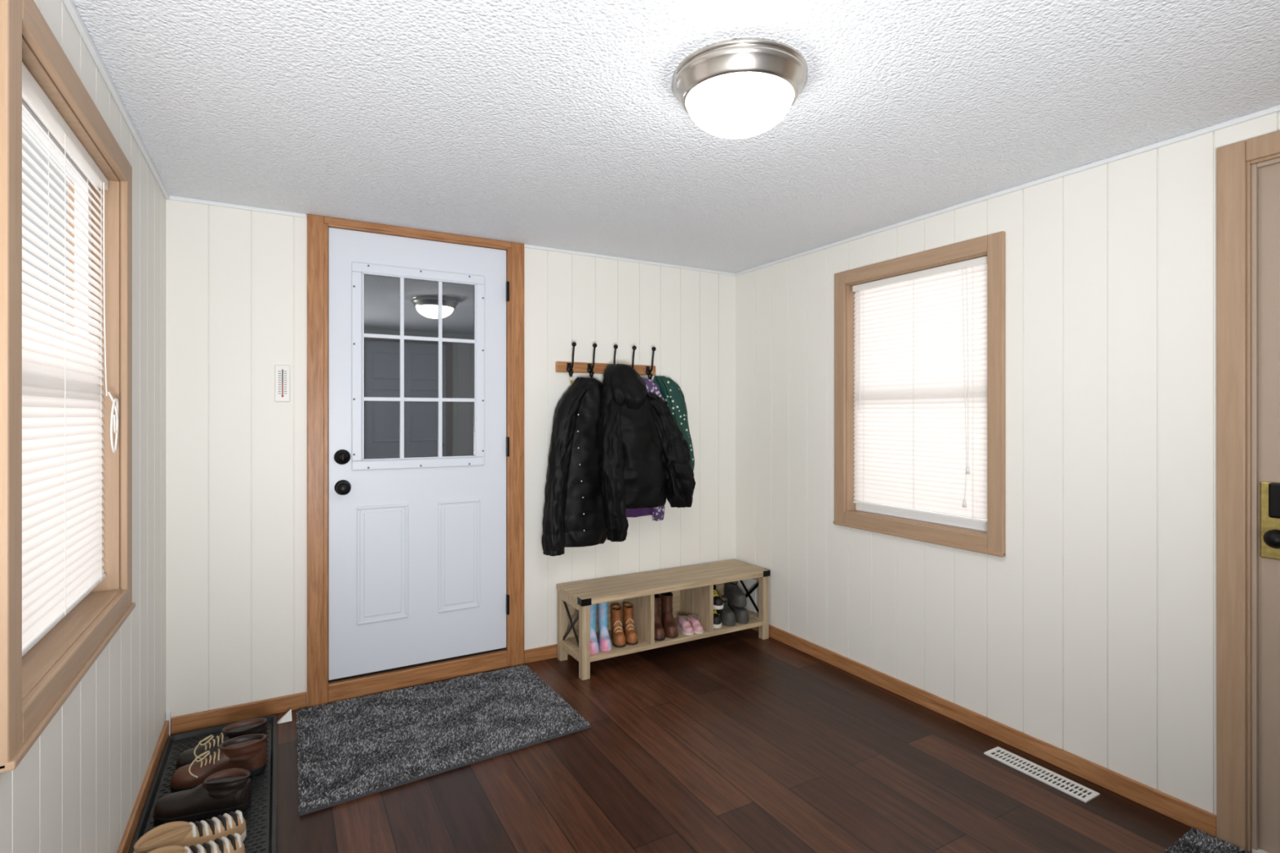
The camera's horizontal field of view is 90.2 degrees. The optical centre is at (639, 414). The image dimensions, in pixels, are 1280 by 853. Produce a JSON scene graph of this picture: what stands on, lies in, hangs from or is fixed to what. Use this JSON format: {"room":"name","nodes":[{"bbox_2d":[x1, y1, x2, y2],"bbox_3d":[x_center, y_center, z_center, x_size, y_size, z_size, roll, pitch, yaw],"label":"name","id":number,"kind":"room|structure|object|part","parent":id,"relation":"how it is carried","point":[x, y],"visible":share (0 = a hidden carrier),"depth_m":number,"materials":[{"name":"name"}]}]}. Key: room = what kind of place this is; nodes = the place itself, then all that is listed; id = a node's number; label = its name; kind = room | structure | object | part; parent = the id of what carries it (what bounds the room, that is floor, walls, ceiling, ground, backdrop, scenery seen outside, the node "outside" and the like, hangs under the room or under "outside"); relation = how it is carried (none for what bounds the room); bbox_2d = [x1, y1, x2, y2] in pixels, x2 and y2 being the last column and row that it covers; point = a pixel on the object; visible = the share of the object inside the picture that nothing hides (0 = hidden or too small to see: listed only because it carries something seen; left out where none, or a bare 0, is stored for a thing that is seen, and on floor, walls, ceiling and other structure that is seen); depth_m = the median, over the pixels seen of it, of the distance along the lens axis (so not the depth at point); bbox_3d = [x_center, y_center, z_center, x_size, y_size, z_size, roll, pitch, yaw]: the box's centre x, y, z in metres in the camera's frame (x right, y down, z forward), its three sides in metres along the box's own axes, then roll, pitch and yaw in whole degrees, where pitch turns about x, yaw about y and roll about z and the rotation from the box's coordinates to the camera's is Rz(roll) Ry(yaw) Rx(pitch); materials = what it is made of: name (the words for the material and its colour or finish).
{"room":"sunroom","nodes":[
{"label":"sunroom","id":0,"kind":"room"},
{"bbox_2d":[0,0,165,852],"bbox_3d":[-0.990,0.202,0.846,0.110,2.157,3.850,0,0,-30],"label":"wall","id":1,"kind":"structure","parent":0,"point":[76,789],"depth_m":1.84,"materials":[{"name":"white paint"}]},
{"bbox_2d":[0,0,132,768],"bbox_3d":[-1.249,-0.083,1.432,0.018,1.287,0.988,0,0,-30],"label":"window frame","id":2,"kind":"structure","parent":1,"relation":"attached to","point":[11,11],"depth_m":1.02,"materials":[{"name":"brown wood"}]},
{"bbox_2d":[22,0,127,743],"bbox_3d":[-1.249,-0.082,1.432,0.018,1.287,0.856,0,0,-30],"label":"rails","id":3,"kind":"object","parent":2,"relation":"attached to","point":[36,31],"depth_m":1.30,"materials":[{"name":"brown wood"}]},
{"bbox_2d":[0,602,135,773],"bbox_3d":[-1.246,0.557,1.434,0.026,0.016,0.988,0,0,-30],"label":"stool lip","id":4,"kind":"object","parent":1,"relation":"attached to","point":[12,764],"depth_m":1.23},
{"bbox_2d":[22,35,119,591],"bbox_3d":[-1.305,-0.083,1.401,0.110,1.166,0.867,0,0,-30],"label":"liner","id":5,"kind":"object","parent":1,"relation":"attached to","point":[111,466],"visible":0.17,"depth_m":1.78,"materials":[{"name":"beige paint"}]},
{"bbox_2d":[22,97,91,657],"bbox_3d":[-1.322,-0.083,1.390,0.034,1.147,0.848,0,0,-30],"label":"window","id":6,"kind":"structure","parent":5,"relation":"attached to","point":[24,104],"depth_m":1.68,"materials":[{"name":"white paint"}]},
{"bbox_2d":[22,62,118,656],"bbox_3d":[-1.275,-0.101,1.416,0.059,1.106,0.826,0,0,-30],"label":"window blind","id":7,"kind":"object","parent":6,"relation":"attached to","point":[63,554],"visible":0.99,"depth_m":1.41,"materials":[{"name":"white plastic"}]},
{"bbox_3d":[-1.288,0.447,1.409,0.020,0.012,0.820,0,0,-30],"label":"rail","id":8,"kind":"part","parent":7,"relation":"part of","materials":[{"name":"white plastic"}]},
{"bbox_3d":[-1.437,-0.337,1.714,0.009,0.574,0.003,0,0,-30],"label":"lift cord","id":9,"kind":"part","parent":7,"relation":"part of","materials":[{"name":"white fabric"}]},
{"bbox_2d":[22,588,121,701],"bbox_3d":[-1.303,0.496,1.401,0.114,0.010,0.856,0,0,-30],"label":"stool","id":10,"kind":"object","parent":1,"relation":"attached to","point":[39,660],"visible":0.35,"depth_m":1.39,"materials":[{"name":"beige paint"}]},
{"bbox_2d":[62,0,168,199],"bbox_3d":[-0.934,-0.867,0.871,0.012,0.020,3.838,0,0,-30],"label":"trim","id":11,"kind":"structure","parent":1,"relation":"attached to","point":[70,6],"depth_m":1.66,"materials":[{"name":"white paint"}]},
{"bbox_2d":[116,720,168,852],"bbox_3d":[-0.931,1.246,0.867,0.013,0.068,3.827,0,0,-30],"label":"baseboard","id":12,"kind":"structure","parent":1,"relation":"attached to","point":[126,843],"depth_m":2.06,"materials":[{"name":"brown wood"}]},
{"bbox_2d":[165,711,170,736],"bbox_3d":[-1.880,1.232,2.541,0.015,0.095,0.021,0,0,-30],"label":"trim","id":13,"kind":"structure","parent":1,"relation":"attached to","point":[168,713],"depth_m":2.54,"materials":[{"name":"white paint"}]},
{"bbox_2d":[165,199,735,719],"bbox_3d":[-0.677,0.202,3.302,3.081,2.157,0.110,0,0,-30],"label":"wall","id":14,"kind":"structure","parent":0,"point":[236,279],"depth_m":2.74,"materials":[{"name":"white paint"}]},
{"bbox_2d":[274,364,290,401],"bbox_3d":[-1.537,-0.135,2.741,0.059,0.160,0.015,0,0,-30],"label":"thermometer","id":15,"kind":"object","parent":14,"relation":"attached to","point":[282,372],"visible":1,"depth_m":2.74,"materials":[{"name":"white plastic"}]},
{"bbox_2d":[170,644,568,734],"bbox_3d":[-0.645,1.246,3.249,2.831,0.068,0.013,0,0,-30],"label":"baseboard","id":16,"kind":"structure","parent":14,"relation":"attached to","point":[213,717],"depth_m":2.68,"materials":[{"name":"brown wood"}]},
{"bbox_2d":[356,503,408,625],"bbox_3d":[-1.188,0.686,2.948,0.223,0.537,0.008,0,0,-30],"label":"trim","id":17,"kind":"structure","parent":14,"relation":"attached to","point":[406,505],"depth_m":2.94,"materials":[{"name":"white metal"}]},
{"bbox_2d":[306,213,524,707],"bbox_3d":[-1.050,0.202,3.074,0.989,2.157,0.118,0,0,-30],"label":"door frame","id":18,"kind":"structure","parent":14,"relation":"attached to","point":[315,224],"depth_m":2.82,"materials":[{"name":"brown wood"}]},
{"bbox_2d":[328,226,506,679],"bbox_3d":[-1.044,0.174,3.060,0.814,2.020,0.044,0,0,-30],"label":"slab","id":19,"kind":"object","parent":14,"relation":"attached to","point":[427,634],"visible":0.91,"depth_m":3.02,"materials":[{"name":"white metal"}]},
{"bbox_2d":[333,449,350,464],"bbox_3d":[-1.336,0.190,2.861,0.068,0.068,0.013,0,0,-30],"label":"deadbolt rose","id":20,"kind":"object","parent":19,"relation":"attached to","point":[337,452],"visible":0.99,"depth_m":2.86,"materials":[{"name":"black metal"}]},
{"bbox_2d":[337,452,347,462],"bbox_3d":[-1.331,0.190,2.852,0.044,0.044,0.014,0,0,-30],"label":"deadbolt","id":21,"kind":"object","parent":20,"relation":"attached to","point":[340,455],"depth_m":2.85,"materials":[{"name":"black metal"}]},
{"bbox_2d":[334,480,351,495],"bbox_3d":[-1.334,0.327,2.862,0.068,0.068,0.013,0,0,-30],"label":"rose","id":22,"kind":"object","parent":19,"relation":"attached to","point":[341,481],"depth_m":2.85,"materials":[{"name":"black metal"}]},
{"bbox_2d":[336,481,351,495],"bbox_3d":[-1.317,0.327,2.833,0.058,0.058,0.060,0,0,-30],"label":"handle","id":23,"kind":"object","parent":19,"relation":"attached to","point":[344,488],"visible":1,"depth_m":2.81,"materials":[{"name":"black metal"}]},
{"bbox_2d":[364,510,401,617],"bbox_3d":[-1.188,0.686,2.949,0.163,0.477,0.006,0,0,-30],"label":"panel field","id":24,"kind":"object","parent":19,"relation":"attached to","point":[382,530],"visible":1,"depth_m":2.94,"materials":[{"name":"white metal"}]},
{"bbox_2d":[328,647,506,682],"bbox_3d":[-1.047,1.190,3.064,0.813,0.014,0.038,0,0,-30],"label":"door sweep","id":25,"kind":"object","parent":19,"relation":"attached to","point":[504,648],"depth_m":3.03,"materials":[{"name":"black"}]},
{"bbox_2d":[444,505,474,605],"bbox_3d":[-0.884,0.686,3.122,0.143,0.477,0.006,0,0,-30],"label":"panel field","id":26,"kind":"object","parent":19,"relation":"attached to","point":[459,520],"visible":1,"depth_m":3.12,"materials":[{"name":"white metal"}]},
{"bbox_2d":[324,216,511,471],"bbox_3d":[-1.051,-0.311,3.073,0.852,1.129,0.118,0,0,-30],"label":"window frame","id":27,"kind":"structure","parent":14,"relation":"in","point":[357,268],"depth_m":3.02,"materials":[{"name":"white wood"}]},
{"bbox_3d":[-1.027,-0.862,3.029,0.852,0.028,0.018,0,0,-30],"label":"casing","id":28,"kind":"part","parent":27,"relation":"part of","materials":[{"name":"brown wood"}]},
{"bbox_3d":[-1.041,-0.220,3.033,0.519,0.860,0.003,0,0,-30],"label":"glass","id":29,"kind":"part","parent":27,"relation":"part of","materials":[{"name":"clear glass"}]},
{"bbox_3d":[-1.039,-0.220,3.030,0.607,0.945,0.013,0,0,-30],"label":"lite frame","id":30,"kind":"part","parent":27,"relation":"part of","materials":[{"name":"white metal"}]},
{"bbox_2d":[353,264,484,468],"bbox_3d":[-1.036,-0.219,3.024,0.595,0.930,0.002,0,0,-30],"label":"plug","id":31,"kind":"object","parent":27,"relation":"attached to","point":[368,265],"visible":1,"depth_m":3.02,"materials":[{"name":"grey plastic"}]},
{"bbox_2d":[361,271,476,461],"bbox_3d":[-1.038,-0.220,3.028,0.521,0.859,0.017,0,0,-30],"label":"window pane frame lip","id":32,"kind":"object","parent":27,"relation":"attached to","point":[362,273],"visible":1,"depth_m":3.00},
{"bbox_3d":[-1.038,-0.220,3.029,0.512,0.850,0.010,0,0,-30],"label":"muntins","id":33,"kind":"part","parent":27,"relation":"part of","materials":[{"name":"white plastic"}]},
{"bbox_2d":[168,195,735,275],"bbox_3d":[-0.647,-0.869,3.249,2.861,0.016,0.012,0,0,-30],"label":"trim","id":34,"kind":"structure","parent":14,"relation":"attached to","point":[171,197],"depth_m":3.30,"materials":[{"name":"white paint"}]},
{"bbox_2d":[438,498,479,613],"bbox_3d":[-0.884,0.686,3.121,0.203,0.537,0.008,0,0,-30],"label":"trim","id":35,"kind":"structure","parent":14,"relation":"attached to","point":[477,500],"depth_m":3.11,"materials":[{"name":"white metal"}]},
{"bbox_2d":[506,280,509,614],"bbox_3d":[-0.670,0.169,3.230,0.014,1.687,0.019,0,0,-30],"label":"hinges","id":36,"kind":"object","parent":14,"relation":"attached to","point":[507,282],"visible":1,"depth_m":3.22,"materials":[{"name":"black metal"}]},
{"bbox_2d":[555,342,656,379],"bbox_3d":[-0.158,-0.289,3.477,0.610,0.182,0.098,0,0,-30],"label":"coat rack","id":37,"kind":"object","parent":14,"relation":"attached to","point":[571,367],"visible":0.78,"depth_m":3.44,"materials":[{"name":"brown wood"}]},
{"bbox_2d":[541,377,607,556],"bbox_3d":[-0.332,0.254,3.330,0.394,0.905,0.160,0,0,-34],"label":"coat","id":38,"kind":"object","parent":37,"relation":"hanging from","point":[574,515],"visible":0.92,"depth_m":3.26,"materials":[{"name":"black fabric"}]},
{"bbox_2d":[625,377,664,520],"bbox_3d":[0.009,0.191,3.542,0.271,0.804,0.101,0,0,-13],"label":"jacket","id":39,"kind":"object","parent":37,"relation":"hanging from","point":[658,513],"visible":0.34,"depth_m":3.53,"materials":[{"name":"fabric"}]},
{"bbox_2d":[597,363,695,542],"bbox_3d":[0.028,0.187,3.407,0.582,0.921,0.240,0,0,-30],"label":"coat","id":40,"kind":"object","parent":37,"relation":"hanging from","point":[645,454],"visible":1,"depth_m":3.30,"materials":[{"name":"black fabric"}]},
{"bbox_2d":[602,363,648,408],"bbox_3d":[-0.074,-0.150,3.361,0.236,0.246,0.205,0,0,-30],"label":"hood","id":41,"kind":"object","parent":40,"relation":"attached to","point":[623,388],"depth_m":3.30,"materials":[{"name":"black fabric"}]},
{"bbox_2d":[653,375,694,471],"bbox_3d":[0.194,0.080,3.661,0.256,0.605,0.102,0,0,-21],"label":"jacket","id":42,"kind":"object","parent":37,"relation":"hanging from","point":[672,393],"visible":0.48,"depth_m":3.62,"materials":[{"name":"fabric"}]},
{"bbox_2d":[72,0,1279,273],"bbox_3d":[0.301,-0.927,1.580,3.101,0.100,4.090,0,0,-30],"label":"ceiling","id":43,"kind":"structure","parent":0,"point":[559,124],"depth_m":1.81,"materials":[{"name":"white paint"}]},
{"bbox_2d":[672,37,808,138],"bbox_3d":[0.257,-0.805,1.653,0.344,0.143,0.344,0,0,-30],"label":"ceiling light","id":44,"kind":"object","parent":43,"relation":"attached to","point":[735,88],"depth_m":1.55,"materials":[{"name":"white glass"}]},
{"bbox_2d":[168,628,1252,852],"bbox_3d":[0.301,1.330,1.580,3.101,0.100,4.090,0,0,-30],"label":"floor","id":45,"kind":"structure","parent":0,"point":[740,741],"depth_m":2.18,"materials":[{"name":"brown wood"}]},
{"bbox_2d":[128,715,276,852],"bbox_3d":[-1.415,1.269,2.109,0.367,0.022,1.105,0,0,-30],"label":"tray","id":46,"kind":"object","parent":45,"relation":"on","point":[260,818],"visible":0.22,"depth_m":2.15,"materials":[{"name":"black rubber"}]},
{"bbox_2d":[133,810,246,852],"bbox_3d":[-1.288,1.218,1.832,0.109,0.106,0.277,0,0,42],"label":"sneaker","id":47,"kind":"object","parent":46,"relation":"on","point":[182,833],"visible":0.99,"depth_m":1.82,"materials":[{"name":"beige fabric"}]},
{"bbox_2d":[147,833,244,852],"bbox_3d":[-1.226,1.218,1.727,0.109,0.106,0.277,0,0,43],"label":"sneaker","id":48,"kind":"object","parent":46,"relation":"on","point":[230,844],"visible":1,"depth_m":1.76,"materials":[{"name":"beige fabric"}]},
{"bbox_2d":[153,768,251,825],"bbox_3d":[-1.396,1.216,2.040,0.270,0.109,0.104,0,0,-15],"label":"leather shoe","id":49,"kind":"object","parent":46,"relation":"on","point":[226,791],"visible":0.99,"depth_m":2.02,"materials":[{"name":"black leather"}]},
{"bbox_2d":[170,733,266,793],"bbox_3d":[-1.463,1.213,2.222,0.281,0.116,0.109,0,0,-31],"label":"leather shoe","id":50,"kind":"object","parent":46,"relation":"on","point":[247,752],"visible":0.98,"depth_m":2.21,"materials":[{"name":"brown leather"}]},
{"bbox_2d":[175,718,266,770],"bbox_3d":[-1.526,1.213,2.334,0.281,0.116,0.109,0,0,-35],"label":"leather shoe","id":51,"kind":"object","parent":46,"relation":"on","point":[254,726],"visible":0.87,"depth_m":2.32,"materials":[{"name":"black leather"}]},
{"bbox_2d":[277,708,292,724],"bbox_3d":[-1.491,1.264,2.675,0.054,0.028,0.065,0,0,-30],"label":"paper scrap","id":52,"kind":"object","parent":45,"relation":"on","point":[286,717],"visible":1,"depth_m":2.67,"materials":[{"name":"white paper"}]},
{"bbox_2d":[328,649,507,702],"bbox_3d":[-1.053,1.239,3.075,0.819,0.082,0.112,0,0,-30],"label":"threshold","id":53,"kind":"object","parent":45,"relation":"on","point":[355,687],"visible":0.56,"depth_m":3.01,"materials":[{"name":"brown wood"}]},
{"bbox_2d":[296,665,590,816],"bbox_3d":[-0.837,1.268,2.642,1.072,0.021,0.825,0,0,-30],"label":"shag rug","id":54,"kind":"object","parent":45,"relation":"on","point":[348,750],"visible":1,"depth_m":2.55,"materials":[{"name":"grey carpet"}]},
{"bbox_2d":[556,559,770,680],"bbox_3d":[0.152,1.084,3.493,1.178,0.392,0.326,0,0,-30],"label":"bench","id":55,"kind":"object","parent":45,"relation":"on","point":[691,587],"visible":0.87,"depth_m":3.39,"materials":[{"name":"brown wood"}]},
{"bbox_2d":[590,604,599,653],"bbox_3d":[-0.244,1.067,3.220,0.065,0.218,0.181,0,0,-10],"label":"boot","id":56,"kind":"object","parent":55,"relation":"on","point":[594,649],"visible":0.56,"depth_m":3.21,"materials":[{"name":"multicoloured"}]},
{"bbox_2d":[597,601,611,651],"bbox_3d":[-0.183,1.067,3.254,0.065,0.218,0.181,0,0,-11],"label":"boot","id":57,"kind":"object","parent":55,"relation":"on","point":[604,641],"visible":0.91,"depth_m":3.25,"materials":[{"name":"multicoloured"}]},
{"bbox_2d":[610,604,626,648],"bbox_3d":[-0.116,1.095,3.306,0.072,0.163,0.186,0,0,-12],"label":"boot","id":58,"kind":"object","parent":55,"relation":"on","point":[618,637],"visible":1,"depth_m":3.29,"materials":[{"name":"brown leather"}]},
{"bbox_2d":[622,603,637,645],"bbox_3d":[-0.055,1.095,3.340,0.070,0.163,0.184,0,0,-12],"label":"boot","id":59,"kind":"object","parent":55,"relation":"on","point":[631,637],"visible":0.99,"depth_m":3.33,"materials":[{"name":"brown leather"}]},
{"bbox_3d":[0.076,1.048,3.626,1.083,0.257,0.009,0,0,-30],"label":"panel","id":60,"kind":"part","parent":55,"relation":"part of","materials":[{"name":"brown wood"}]},
{"bbox_2d":[654,594,665,640],"bbox_3d":[0.086,1.080,3.421,0.077,0.193,0.222,0,0,-10],"label":"boot","id":61,"kind":"object","parent":55,"relation":"on","point":[660,635],"visible":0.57,"depth_m":3.39,"materials":[{"name":"brown leather"}]},
{"bbox_3d":[0.151,0.905,3.493,1.175,0.030,0.325,0,0,-30],"label":"seat","id":62,"kind":"part","parent":55,"relation":"part of","materials":[{"name":"brown wood"}]},
{"bbox_2d":[567,616,762,662],"bbox_3d":[0.151,1.190,3.493,1.083,0.025,0.305,0,0,-30],"label":"shelf","id":63,"kind":"object","parent":55,"relation":"attached to","point":[644,643],"depth_m":3.35,"materials":[{"name":"brown wood"}]},
{"bbox_2d":[660,591,678,638],"bbox_3d":[0.155,1.080,3.460,0.077,0.193,0.222,0,0,-10],"label":"boot","id":64,"kind":"object","parent":55,"relation":"on","point":[668,622],"visible":0.84,"depth_m":3.45,"materials":[{"name":"brown leather"}]},
{"bbox_2d":[677,615,693,635],"bbox_3d":[0.245,1.142,3.474,0.060,0.069,0.155,0,0,-18],"label":"shoe","id":65,"kind":"object","parent":55,"relation":"on","point":[684,625],"visible":1,"depth_m":3.44,"materials":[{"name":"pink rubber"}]},
{"bbox_2d":[688,614,703,634],"bbox_3d":[0.302,1.142,3.494,0.058,0.069,0.155,0,0,-18],"label":"shoe","id":66,"kind":"object","parent":55,"relation":"on","point":[694,620],"visible":0.86,"depth_m":3.46,"materials":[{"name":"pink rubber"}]},
{"bbox_2d":[713,608,721,628],"bbox_3d":[0.410,1.123,3.602,0.076,0.106,0.191,0,0,-11],"label":"sneaker","id":67,"kind":"object","parent":55,"relation":"on","point":[717,619],"visible":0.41,"depth_m":3.52,"materials":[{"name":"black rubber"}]},
{"bbox_2d":[713,584,723,609],"bbox_3d":[0.415,1.024,3.599,0.074,0.096,0.191,0,0,-14],"label":"sneaker","id":68,"kind":"object","parent":67,"relation":"on","point":[717,601],"visible":0.59,"depth_m":3.52,"materials":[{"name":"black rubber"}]},
{"bbox_2d":[716,597,736,626],"bbox_3d":[0.486,1.122,3.650,0.086,0.109,0.225,0,0,-11],"label":"clog","id":69,"kind":"object","parent":55,"relation":"on","point":[727,616],"visible":0.62,"depth_m":3.56,"materials":[{"name":"grey rubber"}]},
{"bbox_2d":[728,600,749,623],"bbox_3d":[0.566,1.122,3.694,0.083,0.109,0.225,0,0,-12],"label":"clog","id":70,"kind":"object","parent":55,"relation":"on","point":[741,614],"visible":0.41,"depth_m":3.60,"materials":[{"name":"grey rubber"}]},
{"bbox_2d":[724,581,746,607],"bbox_3d":[0.553,1.027,3.689,0.085,0.116,0.210,0,0,-13],"label":"clog","id":71,"kind":"object","parent":70,"relation":"on","point":[732,593],"visible":0.89,"depth_m":3.64,"materials":[{"name":"grey rubber"}]},
{"bbox_2d":[983,746,1099,803],"bbox_3d":[1.422,1.277,2.274,0.090,0.006,0.350,0,0,-30],"label":"floor vent","id":72,"kind":"object","parent":45,"relation":"in","point":[1062,784],"visible":1,"depth_m":2.26,"materials":[{"name":"white metal"}]},
{"bbox_2d":[1162,827,1249,852],"bbox_3d":[1.626,1.268,1.482,0.613,0.021,0.754,0,0,-30],"label":"shag rug","id":73,"kind":"object","parent":45,"relation":"on","point":[1195,841],"visible":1,"depth_m":1.87,"materials":[{"name":"grey carpet"}]},
{"bbox_2d":[735,111,1279,814],"bbox_3d":[1.593,0.202,2.314,0.110,2.157,3.850,0,0,-30],"label":"wall","id":74,"kind":"structure","parent":0,"point":[1092,638],"depth_m":2.32,"materials":[{"name":"white paint"}]},
{"bbox_2d":[845,510,986,535],"bbox_3d":[1.261,0.486,2.894,0.114,0.010,0.737,0,0,-30],"label":"stool","id":75,"kind":"object","parent":74,"relation":"attached to","point":[882,516],"visible":0.58,"depth_m":2.84,"materials":[{"name":"beige paint"}]},
{"bbox_2d":[846,252,986,511],"bbox_3d":[1.264,-0.083,2.892,0.110,1.146,0.762,0,0,-30],"label":"liner","id":76,"kind":"object","parent":74,"relation":"attached to","point":[851,506],"visible":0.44,"depth_m":3.19,"materials":[{"name":"beige paint"}]},
{"bbox_2d":[855,264,986,531],"bbox_3d":[1.280,-0.083,2.905,0.034,1.127,0.729,0,0,-30],"label":"window","id":77,"kind":"structure","parent":76,"relation":"attached to","point":[895,513],"depth_m":2.87,"materials":[{"name":"white paint"}]},
{"bbox_2d":[852,255,986,523],"bbox_3d":[1.239,-0.102,2.881,0.046,1.085,0.707,0,0,-30],"label":"window blind","id":78,"kind":"object","parent":77,"relation":"attached to","point":[920,382],"visible":0.85,"depth_m":2.84,"materials":[{"name":"white plastic"}]},
{"bbox_3d":[1.246,0.435,2.885,0.020,0.012,0.701,0,0,-30],"label":"rail","id":79,"kind":"part","parent":78,"relation":"part of","materials":[{"name":"white plastic"}]},
{"bbox_3d":[1.350,-0.127,2.654,0.003,0.974,0.021,0,0,-30],"label":"lift cord","id":80,"kind":"part","parent":78,"relation":"part of","materials":[{"name":"white fabric"}]},
{"bbox_3d":[1.357,-0.197,2.642,0.003,0.834,0.010,0,0,-30],"label":"lift cord","id":81,"kind":"part","parent":78,"relation":"part of","materials":[{"name":"white fabric"}]},
{"bbox_2d":[833,520,1005,557],"bbox_3d":[1.203,0.547,2.862,0.026,0.016,0.869,0,0,-30],"label":"stool lip","id":82,"kind":"object","parent":74,"relation":"attached to","point":[944,544],"depth_m":2.78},
{"bbox_2d":[834,231,1005,555],"bbox_3d":[1.207,-0.083,2.864,0.018,1.267,0.869,0,0,-30],"label":"window frame","id":83,"kind":"structure","parent":74,"relation":"attached to","point":[996,242],"depth_m":2.52,"materials":[{"name":"brown wood"}]},
{"bbox_2d":[844,235,987,550],"bbox_3d":[1.207,-0.082,2.864,0.018,1.267,0.737,0,0,-30],"label":"rails","id":84,"kind":"object","parent":83,"relation":"attached to","point":[977,246],"depth_m":2.80,"materials":[{"name":"brown wood"}]},
{"bbox_2d":[751,624,1216,838],"bbox_3d":[1.542,1.246,2.278,0.013,0.068,3.837,0,0,-30],"label":"baseboard","id":85,"kind":"structure","parent":74,"relation":"attached to","point":[1193,816],"depth_m":2.41,"materials":[{"name":"brown wood"}]},
{"bbox_2d":[735,104,1279,275],"bbox_3d":[1.543,-0.869,2.279,0.012,0.016,3.838,0,0,-30],"label":"trim","id":86,"kind":"structure","parent":74,"relation":"attached to","point":[1275,108],"depth_m":2.32,"materials":[{"name":"white paint"}]},
{"bbox_2d":[1216,130,1279,852],"bbox_3d":[2.025,0.238,1.525,0.118,2.083,0.972,0,0,-30],"label":"door frame","id":87,"kind":"structure","parent":74,"relation":"attached to","point":[1232,159],"depth_m":1.88,"materials":[{"name":"beige paint"}]},
{"bbox_2d":[1252,848,1269,852],"bbox_3d":[2.032,1.274,1.530,0.100,0.011,0.819,0,0,-30],"label":"sill","id":88,"kind":"structure","parent":74,"relation":"attached to","point":[1259,851],"depth_m":1.85,"materials":[{"name":"white plastic"}]},
{"bbox_2d":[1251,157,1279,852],"bbox_3d":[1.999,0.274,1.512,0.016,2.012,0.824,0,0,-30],"label":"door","id":89,"kind":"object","parent":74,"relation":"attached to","point":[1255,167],"visible":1,"depth_m":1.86,"materials":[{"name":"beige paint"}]},
{"bbox_2d":[1258,163,1279,852],"bbox_3d":[2.025,0.269,1.526,0.040,1.998,0.819,0,0,-30],"label":"slab","id":90,"kind":"object","parent":74,"relation":"attached to","point":[1268,175],"visible":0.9,"depth_m":1.85,"materials":[{"name":"beige paint"}]},
{"bbox_2d":[1260,481,1279,559],"bbox_3d":[1.796,0.305,1.809,0.079,0.220,0.074,0,0,-30],"label":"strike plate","id":91,"kind":"object","parent":90,"relation":"attached to","point":[1267,523],"depth_m":1.84,"materials":[{"name":"gold metal"}]},
{"bbox_3d":[1.791,0.350,1.794,0.054,0.054,0.054,0,0,-30],"label":"knob","id":92,"kind":"part","parent":91,"relation":"part of","materials":[{"name":"black metal"}]},
{"bbox_2d":[1268,482,1279,518],"bbox_3d":[1.823,0.245,1.806,0.020,0.100,0.060,0,0,-30],"label":"keypad","id":93,"kind":"object","parent":91,"relation":"attached to","point":[1273,488],"depth_m":1.82,"materials":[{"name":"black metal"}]}
]}

